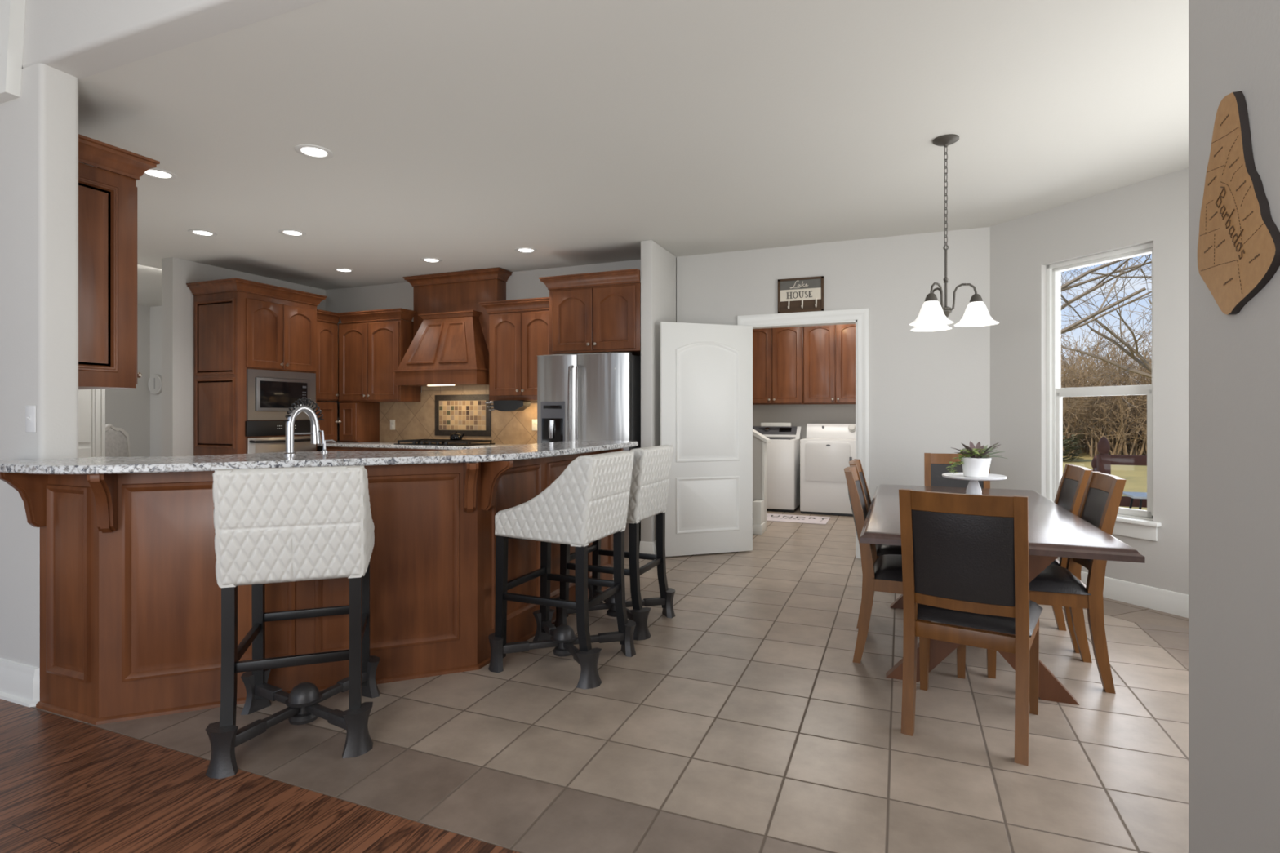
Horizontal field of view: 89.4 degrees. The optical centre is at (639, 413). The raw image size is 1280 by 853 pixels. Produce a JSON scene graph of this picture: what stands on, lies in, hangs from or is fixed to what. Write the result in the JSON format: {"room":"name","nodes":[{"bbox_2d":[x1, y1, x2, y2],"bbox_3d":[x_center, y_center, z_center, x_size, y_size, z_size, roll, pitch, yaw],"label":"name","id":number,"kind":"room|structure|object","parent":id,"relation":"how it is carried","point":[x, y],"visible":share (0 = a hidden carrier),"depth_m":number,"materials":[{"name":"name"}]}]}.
{"room":"kitchen and dining area","nodes":[
{"label":"kitchen and dining area","id":0,"kind":"room"},
{"bbox_2d":[105,305,150,457],"bbox_3d":[-7.862,-0.130,7.183,0.440,2.740,4.230,0,0,22],"label":"wall","id":1,"kind":"structure","parent":0,"point":[126,409],"depth_m":8.92,"materials":[{"name":"grey paint"}]},
{"bbox_2d":[0,0,324,668],"bbox_3d":[-1.645,-0.960,2.469,9.100,4.400,0.145,0,0,22],"label":"wall","id":2,"kind":"structure","parent":0,"point":[39,127],"depth_m":2.80,"materials":[{"name":"grey paint"}]},
{"bbox_2d":[0,0,25,103],"bbox_3d":[-2.945,-2.270,2.889,0.874,1.780,0.050,0,0,22],"label":"trim","id":3,"kind":"structure","parent":2,"relation":"attached to","point":[12,12],"depth_m":2.78,"materials":[{"name":"white"}]},
{"bbox_2d":[0,657,39,707],"bbox_3d":[-4.211,1.163,3.426,3.625,0.155,0.066,0,0,22],"label":"baseboard","id":4,"kind":"structure","parent":2,"relation":"attached to","point":[20,683],"depth_m":2.79,"materials":[{"name":"white"}]},
{"bbox_2d":[25,405,35,432],"bbox_3d":[-2.621,0.022,2.775,0.072,0.116,0.018,0,0,22],"label":"light switch","id":5,"kind":"object","parent":2,"relation":"attached to","point":[30,411],"visible":1,"depth_m":2.77,"materials":[{"name":"white plastic"}]},
{"bbox_2d":[78,133,159,389],"bbox_3d":[-3.232,-0.713,3.412,1.490,1.166,0.405,0,0,22],"label":"upper cabinet","id":6,"kind":"object","parent":2,"relation":"attached to","point":[108,188],"visible":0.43,"depth_m":3.15,"materials":[{"name":"brown wood"}]},
{"bbox_2d":[161,257,325,457],"bbox_3d":[-4.211,-0.130,7.035,0.160,2.740,1.770,0,0,22],"label":"wall","id":7,"kind":"structure","parent":0,"point":[177,299],"depth_m":6.25,"materials":[{"name":"grey paint"}]},
{"bbox_2d":[316,309,339,400],"bbox_3d":[-3.699,-0.635,7.235,0.620,0.981,0.335,0,0,22],"label":"upper cabinet","id":8,"kind":"object","parent":7,"relation":"attached to","point":[326,331],"visible":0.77,"depth_m":7.14,"materials":[{"name":"brown wood"}]},
{"bbox_2d":[0,698,519,852],"bbox_3d":[-2.840,1.265,-0.488,9.100,0.050,6.167,0,0,22],"label":"floor","id":9,"kind":"structure","parent":0,"point":[67,785],"depth_m":2.02,"materials":[{"name":"brown wood"}]},
{"bbox_2d":[150,226,990,502],"bbox_3d":[-2.211,-0.130,7.262,10.860,2.740,0.150,0,0,22],"label":"wall","id":10,"kind":"structure","parent":0,"point":[929,392],"depth_m":5.48,"materials":[{"name":"grey paint"}]},
{"bbox_2d":[147,373,161,394],"bbox_3d":[-6.725,-0.410,8.982,0.280,0.280,0.041,0,0,22],"label":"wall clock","id":11,"kind":"object","parent":10,"relation":"attached to","point":[154,384],"visible":0.97,"depth_m":8.96,"materials":[{"name":"grey plastic"}]},
{"bbox_2d":[337,307,421,402],"bbox_3d":[-2.914,-0.630,7.242,0.960,0.991,0.395,0,0,22],"label":"upper cabinet","id":12,"kind":"object","parent":10,"relation":"attached to","point":[370,352],"visible":0.99,"depth_m":7.10,"materials":[{"name":"brown wood"}]},
{"bbox_2d":[393,267,512,386],"bbox_3d":[-2.016,-0.894,6.836,1.244,1.203,0.493,0,0,22],"label":"range hood","id":13,"kind":"object","parent":10,"relation":"attached to","point":[449,346],"visible":0.86,"depth_m":6.75,"materials":[{"name":"brown wood"}]},
{"bbox_2d":[379,385,537,444],"bbox_3d":[-1.833,0.000,7.010,2.550,0.640,0.034,0,0,22],"label":"backsplash","id":14,"kind":"structure","parent":10,"relation":"attached to","point":[441,411],"depth_m":7.07,"materials":[{"name":"tile"}]},
{"bbox_2d":[390,419,395,430],"bbox_3d":[-2.836,0.125,7.409,0.072,0.116,0.009,0,0,22],"label":"wall outlet","id":15,"kind":"object","parent":14,"relation":"attached to","point":[392,421],"visible":1,"depth_m":7.41,"materials":[{"name":"beige plastic"}]},
{"bbox_2d":[532,419,537,430],"bbox_3d":[-1.088,0.115,6.703,0.072,0.116,0.009,0,0,22],"label":"wall outlet","id":16,"kind":"object","parent":14,"relation":"attached to","point":[534,421],"visible":0.88,"depth_m":6.70,"materials":[{"name":"beige plastic"}]},
{"bbox_2d":[479,297,552,400],"bbox_3d":[-1.151,-0.628,6.527,0.845,0.986,0.400,0,0,22],"label":"upper cabinet","id":17,"kind":"object","parent":10,"relation":"attached to","point":[517,339],"visible":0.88,"depth_m":6.39,"materials":[{"name":"brown wood"}]},
{"bbox_2d":[484,400,530,411],"bbox_3d":[-1.315,-0.079,6.458,0.438,0.110,0.190,0,0,22],"label":"rack","id":18,"kind":"object","parent":17,"relation":"attached to","point":[500,405],"visible":1,"depth_m":6.37,"materials":[{"name":"black metal"}]},
{"bbox_2d":[538,268,640,356],"bbox_3d":[-0.346,-0.898,6.045,0.970,0.696,0.690,0,0,22],"label":"upper cabinet","id":19,"kind":"object","parent":10,"relation":"attached to","point":[592,317],"visible":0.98,"depth_m":5.75,"materials":[{"name":"brown wood"}]},
{"bbox_2d":[660,321,752,556],"bbox_3d":[0.602,0.219,5.658,0.870,2.018,0.108,0,0,-18],"label":"door","id":20,"kind":"structure","parent":10,"relation":"in","point":[706,370],"depth_m":5.66,"materials":[{"name":"white wood"}]},
{"bbox_2d":[737,308,868,558],"bbox_3d":[1.449,0.171,5.788,1.134,2.139,0.151,0,0,22],"label":"trim","id":21,"kind":"structure","parent":10,"relation":"attached to","point":[859,317],"depth_m":5.55,"materials":[{"name":"white wood"}]},
{"bbox_2d":[777,275,823,313],"bbox_3d":[1.417,-1.053,5.717,0.400,0.305,0.055,0,0,22],"label":"wall sign","id":22,"kind":"object","parent":21,"relation":"on","point":[797,295],"visible":1,"depth_m":5.73,"materials":[{"name":"brown wood"}]},
{"bbox_2d":[30,506,1188,852],"bbox_3d":[-1.757,1.265,6.462,12.300,0.050,7.533,0,0,22],"label":"floor","id":23,"kind":"structure","parent":0,"point":[745,721],"depth_m":2.44,"materials":[{"name":"tile"}]},
{"bbox_2d":[105,423,130,457],"bbox_3d":[-5.748,0.676,7.289,0.565,1.132,0.480,0,0,2],"label":"chair","id":24,"kind":"object","parent":23,"relation":"on","point":[117,439],"visible":0.35,"depth_m":7.33,"materials":[{"name":"beige fabric"}]},
{"bbox_2d":[186,277,327,455],"bbox_3d":[-3.900,-0.015,6.645,0.690,2.511,1.040,0,0,22],"label":"tall cabinet","id":25,"kind":"object","parent":23,"relation":"on","point":[236,331],"visible":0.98,"depth_m":6.28,"materials":[{"name":"brown wood"}]},
{"bbox_2d":[244,420,315,453],"bbox_3d":[-3.591,0.429,6.545,0.092,0.722,0.797,0,0,22],"label":"wall oven","id":26,"kind":"object","parent":25,"relation":"in","point":[260,428],"visible":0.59,"depth_m":6.44,"materials":[{"name":"silver metal"}]},
{"bbox_2d":[246,368,315,420],"bbox_3d":[-3.616,-0.186,6.560,0.036,0.492,0.775,0,0,22],"label":"microwave","id":27,"kind":"object","parent":25,"relation":"in","point":[270,394],"visible":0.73,"depth_m":6.47,"materials":[{"name":"silver metal"}]},
{"bbox_2d":[205,465,379,778],"bbox_3d":[-1.325,0.716,2.549,0.532,1.048,0.603,0,0,-19],"label":"bar stool","id":28,"kind":"object","parent":23,"relation":"on","point":[272,525],"visible":1,"depth_m":2.33,"materials":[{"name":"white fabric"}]},
{"bbox_2d":[0,448,623,724],"bbox_3d":[-1.160,0.734,3.366,3.143,1.012,1.087,0,0,-42],"label":"breakfast bar","id":29,"kind":"object","parent":23,"relation":"on","point":[131,593],"visible":0.56,"depth_m":2.73,"materials":[{"name":"brown wood"}]},
{"bbox_2d":[0,440,638,474],"bbox_3d":[-1.172,0.211,3.434,3.332,0.032,1.136,0,0,-42],"label":"countertop","id":30,"kind":"structure","parent":29,"relation":"on","point":[86,465],"depth_m":2.83,"materials":[{"name":"stone"}]},
{"bbox_2d":[283,398,324,455],"bbox_3d":[-1.609,0.059,3.101,0.184,0.271,0.061,0,0,-45],"label":"kitchen faucet","id":31,"kind":"object","parent":30,"relation":"on","point":[315,438],"visible":1,"depth_m":3.09,"materials":[{"name":"silver metal"}]},
{"bbox_2d":[320,440,335,452],"bbox_3d":[-1.582,0.163,3.279,0.032,0.064,0.068,0,0,38],"label":"soap dispenser","id":32,"kind":"object","parent":30,"relation":"on","point":[324,450],"visible":0.8,"depth_m":3.26,"materials":[{"name":"silver metal"}]},
{"bbox_2d":[325,446,447,451],"bbox_3d":[-2.086,0.797,6.769,2.700,0.885,0.650,0,0,22],"label":"base cabinet","id":33,"kind":"object","parent":23,"relation":"on","point":[328,448],"visible":0.06,"depth_m":6.76,"materials":[{"name":"brown wood"}]},
{"bbox_2d":[316,440,524,449],"bbox_3d":[-2.361,0.337,6.891,3.360,0.033,0.640,0,0,22],"label":"countertop","id":34,"kind":"structure","parent":33,"relation":"on","point":[367,444],"depth_m":6.66,"materials":[{"name":"stone"}]},
{"bbox_2d":[316,401,337,442],"bbox_3d":[-3.710,0.091,7.234,0.600,0.453,0.325,0,0,22],"label":"door","id":35,"kind":"structure","parent":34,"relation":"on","point":[329,409],"depth_m":7.17,"materials":[{"name":"brown wood"}]},
{"bbox_2d":[337,401,379,442],"bbox_3d":[-3.209,0.093,7.372,0.270,0.450,0.375,0,0,22],"label":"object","id":36,"kind":"object","parent":34,"relation":"on","point":[359,422],"visible":1,"depth_m":7.25,"materials":[{"name":"brown wood"}]},
{"bbox_2d":[394,439,494,446],"bbox_3d":[-2.038,0.297,6.755,0.900,0.044,0.501,0,0,22],"label":"cooktop","id":37,"kind":"object","parent":34,"relation":"in","point":[462,442],"visible":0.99,"depth_m":6.61,"materials":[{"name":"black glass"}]},
{"bbox_2d":[449,431,464,439],"bbox_3d":[-1.924,0.227,6.802,0.152,0.094,0.132,0,0,-15],"label":"kettle","id":38,"kind":"object","parent":37,"relation":"on","point":[455,436],"visible":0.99,"depth_m":6.75,"materials":[{"name":"black metal"}]},
{"bbox_2d":[488,450,635,689],"bbox_3d":[-0.380,0.716,3.254,0.603,1.048,0.532,0,0,23],"label":"bar stool","id":39,"kind":"object","parent":23,"relation":"on","point":[588,503],"visible":1,"depth_m":3.10,"materials":[{"name":"white fabric"}]},
{"bbox_2d":[537,351,640,551],"bbox_3d":[-0.403,0.345,5.997,0.922,1.750,0.782,0,0,22],"label":"refrigerator","id":40,"kind":"object","parent":23,"relation":"on","point":[596,396],"visible":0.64,"depth_m":5.67,"materials":[{"name":"silver metal"}]},
{"bbox_2d":[554,444,675,640],"bbox_3d":[-0.143,0.716,3.881,0.603,1.048,0.532,0,0,23],"label":"bar stool","id":41,"kind":"object","parent":23,"relation":"on","point":[651,465],"visible":0.57,"depth_m":3.76,"materials":[{"name":"white fabric"}]},
{"bbox_2d":[752,422,801,512],"bbox_3d":[1.737,0.678,8.517,0.680,1.116,0.664,0,0,22],"label":"washing machine","id":42,"kind":"object","parent":23,"relation":"on","point":[783,451],"depth_m":8.18,"materials":[{"name":"white metal"}]},
{"bbox_2d":[766,513,830,524],"bbox_3d":[1.740,1.234,7.645,0.940,0.010,0.520,0,0,22],"label":"mat","id":43,"kind":"object","parent":23,"relation":"on","point":[770,517],"visible":0.91,"depth_m":7.59,"materials":[{"name":"white fabric"}]},
{"bbox_2d":[800,423,855,515],"bbox_3d":[2.423,0.683,8.200,0.680,1.106,0.698,0,0,22],"label":"dryer","id":44,"kind":"object","parent":23,"relation":"on","point":[827,450],"visible":0.85,"depth_m":7.92,"materials":[{"name":"white metal"}]},
{"bbox_2d":[848,458,902,628],"bbox_3d":[1.549,0.765,3.850,0.582,0.950,0.484,0,0,22],"label":"dining chair","id":45,"kind":"object","parent":23,"relation":"on","point":[882,549],"visible":0.12,"depth_m":3.75,"materials":[{"name":"brown wood"}]},
{"bbox_2d":[858,471,870,509],"bbox_3d":[1.350,0.532,3.930,0.117,0.331,0.344,0,0,22],"label":"cushion","id":46,"kind":"object","parent":45,"relation":"on","point":[861,473],"depth_m":4.06,"materials":[{"name":"black leather"}]},
{"bbox_2d":[875,544,902,555],"bbox_3d":[1.617,0.782,3.822,0.435,0.060,0.484,0,0,22],"label":"seat cushion","id":47,"kind":"object","parent":45,"relation":"on","point":[882,549],"depth_m":3.70,"materials":[{"name":"black leather"}]},
{"bbox_2d":[844,465,965,679],"bbox_3d":[1.357,0.765,3.334,0.582,0.950,0.484,0,0,22],"label":"dining chair","id":48,"kind":"object","parent":23,"relation":"on","point":[883,573],"visible":0.65,"depth_m":3.21,"materials":[{"name":"brown wood"}]},
{"bbox_2d":[847,480,867,540],"bbox_3d":[1.158,0.532,3.415,0.117,0.331,0.344,0,0,22],"label":"cushion","id":49,"kind":"object","parent":48,"relation":"on","point":[858,482],"depth_m":3.51,"materials":[{"name":"black leather"}]},
{"bbox_2d":[874,554,902,582],"bbox_3d":[1.425,0.782,3.307,0.435,0.060,0.484,0,0,22],"label":"seat cushion","id":50,"kind":"object","parent":48,"relation":"on","point":[888,567],"depth_m":3.21,"materials":[{"name":"black leather"}]},
{"bbox_2d":[924,453,990,488],"bbox_3d":[2.207,0.765,4.475,0.484,0.950,0.582,0,0,22],"label":"dining chair","id":51,"kind":"object","parent":23,"relation":"on","point":[935,464],"visible":0.17,"depth_m":4.72,"materials":[{"name":"brown wood"}]},
{"bbox_2d":[930,463,983,488],"bbox_3d":[2.288,0.532,4.674,0.344,0.331,0.117,0,0,22],"label":"cushion","id":52,"kind":"object","parent":51,"relation":"on","point":[937,470],"depth_m":4.70,"materials":[{"name":"black leather"}]},
{"bbox_2d":[898,488,1043,765],"bbox_3d":[1.318,0.765,2.588,0.484,0.950,0.582,0,0,33],"label":"dining chair","id":53,"kind":"object","parent":23,"relation":"on","point":[965,557],"visible":1,"depth_m":2.40,"materials":[{"name":"brown wood"}]},
{"bbox_2d":[911,509,1014,606],"bbox_3d":[1.200,0.532,2.409,0.344,0.331,0.117,0,0,34],"label":"chair back","id":54,"kind":"object","parent":53,"relation":"on","point":[965,557],"depth_m":2.38,"materials":[{"name":"black leather"}]},
{"bbox_2d":[916,600,1043,637],"bbox_3d":[1.359,0.782,2.649,0.484,0.060,0.435,0,0,33],"label":"seat cushion","id":55,"kind":"object","parent":53,"relation":"on","point":[980,621],"depth_m":2.48,"materials":[{"name":"black leather"}]},
{"bbox_2d":[859,484,1145,705],"bbox_3d":[1.698,0.860,3.355,0.950,0.760,1.957,0,0,22],"label":"dining table","id":56,"kind":"object","parent":23,"relation":"on","point":[1055,531],"visible":0.48,"depth_m":2.80,"materials":[{"name":"brown wood"}]},
{"bbox_2d":[942,472,1007,494],"bbox_3d":[1.912,0.415,3.704,0.332,0.129,0.332,0,0,22],"label":"cake stand","id":57,"kind":"object","parent":56,"relation":"on","point":[973,487],"visible":0.76,"depth_m":3.67,"materials":[{"name":"white ceramic"}]},
{"bbox_2d":[946,440,1007,477],"bbox_3d":[1.932,0.259,3.708,0.337,0.200,0.199,0,0,22],"label":"potted plant","id":58,"kind":"object","parent":57,"relation":"on","point":[975,463],"visible":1,"depth_m":3.66,"materials":[{"name":"green plant"}]},
{"bbox_2d":[978,471,1126,693],"bbox_3d":[1.968,0.765,3.147,0.582,0.950,0.484,0,0,22],"label":"dining chair","id":59,"kind":"object","parent":23,"relation":"on","point":[1055,585],"visible":0.66,"depth_m":2.95,"materials":[{"name":"brown wood"}]},
{"bbox_2d":[1029,564,1091,595],"bbox_3d":[1.900,0.782,3.174,0.435,0.060,0.484,0,0,22],"label":"seat cushion","id":60,"kind":"object","parent":59,"relation":"on","point":[1055,580],"depth_m":2.97,"materials":[{"name":"black leather"}]},
{"bbox_2d":[1080,487,1109,561],"bbox_3d":[2.167,0.532,3.067,0.117,0.331,0.344,0,0,22],"label":"cushion","id":61,"kind":"object","parent":59,"relation":"on","point":[1094,504],"depth_m":3.11,"materials":[{"name":"black leather"}]},
{"bbox_2d":[1050,464,1093,653],"bbox_3d":[2.154,0.765,3.622,0.582,0.950,0.484,0,0,22],"label":"dining chair","id":62,"kind":"object","parent":23,"relation":"on","point":[1074,479],"visible":0.33,"depth_m":3.52,"materials":[{"name":"brown wood"}]},
{"bbox_2d":[1050,560,1060,566],"bbox_3d":[2.086,0.782,3.649,0.435,0.060,0.484,0,0,22],"label":"seat cushion","id":63,"kind":"object","parent":62,"relation":"on","point":[1056,562],"depth_m":3.40,"materials":[{"name":"black leather"}]},
{"bbox_2d":[1057,478,1079,511],"bbox_3d":[2.353,0.532,3.541,0.117,0.331,0.344,0,0,22],"label":"cushion","id":64,"kind":"object","parent":62,"relation":"on","point":[1068,490],"depth_m":3.59,"materials":[{"name":"black leather"}]},
{"bbox_2d":[78,0,1188,306],"bbox_3d":[-1.752,-1.550,6.543,12.250,0.100,7.380,0,0,22],"label":"ceiling","id":65,"kind":"structure","parent":0,"point":[465,135],"depth_m":3.33,"materials":[{"name":"white paint"}]},
{"bbox_2d":[142,168,177,179],"bbox_3d":[-3.004,-1.496,4.031,0.200,0.008,0.200,0,0,22],"label":"recessed light","id":66,"kind":"object","parent":65,"relation":"in","point":[157,173],"visible":0.84,"depth_m":4.04,"materials":[{"name":"white"}]},
{"bbox_2d":[187,229,217,236],"bbox_3d":[-3.617,-1.496,5.350,0.200,0.008,0.200,0,0,22],"label":"recessed light","id":67,"kind":"object","parent":65,"relation":"in","point":[197,232],"visible":1,"depth_m":5.34,"materials":[{"name":"white"}]},
{"bbox_2d":[279,229,306,236],"bbox_3d":[-2.873,-1.496,5.349,0.200,0.008,0.200,0,0,22],"label":"recessed light","id":68,"kind":"object","parent":65,"relation":"in","point":[294,233],"visible":1,"depth_m":5.34,"materials":[{"name":"white"}]},
{"bbox_2d":[294,143,333,159],"bbox_3d":[-1.861,-1.496,3.693,0.200,0.008,0.200,0,0,22],"label":"recessed light","id":69,"kind":"object","parent":65,"relation":"in","point":[313,151],"visible":1,"depth_m":3.69,"materials":[{"name":"white"}]},
{"bbox_2d":[333,267,354,272],"bbox_3d":[-3.083,-1.496,6.736,0.200,0.008,0.200,0,0,22],"label":"recessed light","id":70,"kind":"object","parent":65,"relation":"in","point":[339,269],"visible":1,"depth_m":6.71,"materials":[{"name":"white"}]},
{"bbox_2d":[420,257,442,262],"bbox_3d":[-2.032,-1.496,6.299,0.200,0.008,0.200,0,0,22],"label":"recessed light","id":71,"kind":"object","parent":65,"relation":"in","point":[428,260],"visible":1,"depth_m":6.29,"materials":[{"name":"white"}]},
{"bbox_2d":[515,247,537,253],"bbox_3d":[-1.042,-1.496,5.914,0.200,0.008,0.200,0,0,22],"label":"recessed light","id":72,"kind":"object","parent":65,"relation":"in","point":[522,250],"visible":1,"depth_m":5.91,"materials":[{"name":"white"}]},
{"bbox_2d":[909,133,999,331],"bbox_3d":[1.704,-0.990,3.521,0.441,1.018,0.470,0,0,22],"label":"chandelier","id":73,"kind":"object","parent":65,"relation":"hanging from","point":[932,316],"visible":1,"depth_m":3.48,"materials":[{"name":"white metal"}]},
{"bbox_2d":[924,293,937,301],"bbox_3d":[1.552,-0.619,3.445,0.066,0.046,0.065,0,0,22],"label":"socket","id":74,"kind":"object","parent":73,"relation":"attached to","point":[931,296],"depth_m":3.42,"materials":[{"name":"grey metal"}]},
{"bbox_2d":[968,293,982,302],"bbox_3d":[1.805,-0.619,3.472,0.066,0.046,0.065,0,0,22],"label":"socket","id":75,"kind":"object","parent":73,"relation":"attached to","point":[976,298],"depth_m":3.45,"materials":[{"name":"grey metal"}]},
{"bbox_2d":[640,240,676,542],"bbox_3d":[0.178,-0.130,5.887,0.110,2.740,0.670,0,0,22],"label":"wall","id":76,"kind":"structure","parent":0,"point":[658,264],"depth_m":5.59,"materials":[{"name":"grey paint"}]},
{"bbox_2d":[639,540,656,554],"bbox_3d":[0.447,1.171,5.770,0.695,0.138,0.686,0,0,22],"label":"baseboard","id":77,"kind":"structure","parent":76,"relation":"attached to","point":[645,547],"depth_m":5.56,"materials":[{"name":"white"}]},
{"bbox_2d":[752,435,763,501],"bbox_3d":[0.734,0.380,7.102,1.240,1.720,0.120,0,0,22],"label":"wall","id":78,"kind":"structure","parent":0,"point":[757,442],"depth_m":6.83,"materials":[{"name":"grey paint"}]},
{"bbox_2d":[752,499,765,534],"bbox_3d":[1.236,1.073,6.735,0.105,0.335,0.205,0,0,22],"label":"trim","id":79,"kind":"structure","parent":78,"relation":"attached to","point":[758,524],"depth_m":6.65,"materials":[{"name":"white wood"}]},
{"bbox_2d":[752,428,770,529],"bbox_3d":[0.762,0.362,7.091,1.300,1.755,0.180,0,0,22],"label":"trim","id":80,"kind":"structure","parent":78,"relation":"attached to","point":[766,440],"depth_m":6.81,"materials":[{"name":"white wood"}]},
{"bbox_2d":[752,404,855,439],"bbox_3d":[2.268,-0.130,8.817,2.800,2.740,0.150,0,0,22],"label":"wall","id":81,"kind":"structure","parent":0,"point":[802,415],"depth_m":8.75,"materials":[{"name":"grey paint"}]},
{"bbox_2d":[752,326,805,404],"bbox_3d":[1.806,-0.662,8.713,0.800,1.075,0.370,0,0,22],"label":"laundry cabinet","id":82,"kind":"object","parent":81,"relation":"attached to","point":[778,352],"visible":0.66,"depth_m":8.54,"materials":[{"name":"brown wood"}]},
{"bbox_2d":[803,324,855,404],"bbox_3d":[2.557,-0.662,8.410,0.810,1.075,0.370,0,0,22],"label":"laundry cabinet","id":83,"kind":"object","parent":81,"relation":"attached to","point":[828,350],"visible":0.62,"depth_m":8.30,"materials":[{"name":"brown wood"}]},
{"bbox_2d":[990,167,1188,595],"bbox_3d":[3.225,-0.130,4.407,0.160,2.740,1.760,0,0,-23],"label":"wall","id":84,"kind":"structure","parent":0,"point":[1155,210],"depth_m":4.38,"materials":[{"name":"grey paint"}]},
{"bbox_2d":[1046,242,1161,541],"bbox_3d":[3.172,-0.150,4.474,0.205,1.910,0.830,0,0,-23],"label":"window","id":85,"kind":"structure","parent":84,"relation":"in","point":[1130,522],"depth_m":4.65,"materials":[{"name":"white"}]},
{"bbox_2d":[1080,571,1188,617],"bbox_3d":[2.847,1.171,3.188,1.348,0.138,4.750,0,0,-4],"label":"baseboard","id":86,"kind":"structure","parent":84,"relation":"attached to","point":[1175,603],"depth_m":4.14,"materials":[{"name":"white"}]},
{"bbox_2d":[1188,0,1279,852],"bbox_3d":[-0.017,-0.960,-1.616,0.140,4.400,6.190,0,0,22],"label":"wall","id":87,"kind":"structure","parent":0,"point":[1234,45],"depth_m":1.09,"materials":[{"name":"grey paint"}]},
{"bbox_2d":[1197,90,1279,315],"bbox_3d":[0.986,-0.352,1.070,0.013,0.371,0.270,0,0,22],"label":"map","id":88,"kind":"object","parent":87,"relation":"attached to","point":[1238,246],"visible":1,"depth_m":1.06,"materials":[{"name":"brown wood"}]},
{"bbox_3d":[-6.007,-0.130,5.579,0.120,2.740,2.355,0,0,22],"label":"wall","id":89,"kind":"structure","parent":0,"visible":0},
{"bbox_2d":[78,389,91,457],"bbox_3d":[-5.686,0.185,6.183,0.025,2.090,0.765,0,0,22],"label":"door","id":90,"kind":"structure","parent":89,"relation":"in","point":[84,395],"depth_m":6.48,"materials":[{"name":"white wood"}]},
{"bbox_2d":[91,388,105,457],"bbox_3d":[-5.681,0.140,6.178,0.037,2.200,1.000,0,0,22],"label":"trim","id":91,"kind":"structure","parent":89,"relation":"attached to","point":[98,396],"depth_m":6.57,"materials":[{"name":"white wood"}]},
{"label":"outside","id":92,"kind":"structure","parent":0,"visible":0},
{"bbox_2d":[1062,451,1146,510],"bbox_3d":[37.274,2.040,38.867,100.000,0.200,140.000,0,0,22],"label":"ground","id":93,"kind":"structure","parent":92,"point":[1135,476],"depth_m":21.49,"materials":[{"name":"green plant"}]},
{"bbox_2d":[1062,428,1084,462],"bbox_3d":[16.908,1.267,26.607,2.388,1.347,1.937,0,0,26],"label":"undergrowth","id":94,"kind":"object","parent":93,"relation":"on","point":[1067,446],"visible":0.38,"depth_m":26.02,"materials":[{"name":"green plant"}]},
{"bbox_2d":[1060,284,1151,457],"bbox_3d":[25.669,-0.999,33.277,19.339,10.281,22.646,0,0,22],"label":"thicket","id":95,"kind":"object","parent":93,"relation":"on","point":[1110,417],"visible":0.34,"depth_m":29.00,"materials":[{"name":"brown plant"}]},
{"bbox_2d":[1060,253,1151,386],"bbox_3d":[17.291,-5.199,21.035,13.113,14.329,9.454,0,0,-10],"label":"bare tree","id":96,"kind":"object","parent":93,"relation":"on","point":[1147,366],"visible":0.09,"depth_m":20.97,"materials":[{"name":"brown plant"}]},
{"bbox_2d":[1060,253,1151,410],"bbox_3d":[8.929,-4.064,12.013,8.644,12.055,10.471,0,0,-17],"label":"bare tree","id":97,"kind":"object","parent":93,"relation":"on","point":[1077,324],"visible":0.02,"depth_m":11.74,"materials":[{"name":"brown plant"}]},
{"bbox_3d":[5.804,1.680,5.690,4.500,0.520,2.300,0,0,22],"label":"floor","id":98,"kind":"structure","parent":93,"relation":"on","visible":0},
{"bbox_2d":[1091,436,1146,507],"bbox_3d":[5.536,0.815,6.521,2.000,1.210,2.000,0,0,22],"label":"deck railing","id":99,"kind":"object","parent":98,"relation":"on","point":[1102,462],"visible":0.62,"depth_m":5.94,"materials":[{"name":"brown wood"}]},
{"bbox_2d":[1122,491,1146,510],"bbox_3d":[4.401,1.056,5.502,0.496,0.732,0.408,0,0,22],"label":"patio table","id":100,"kind":"object","parent":98,"relation":"on","point":[1141,495],"visible":0.21,"depth_m":5.51,"materials":[{"name":"white"}]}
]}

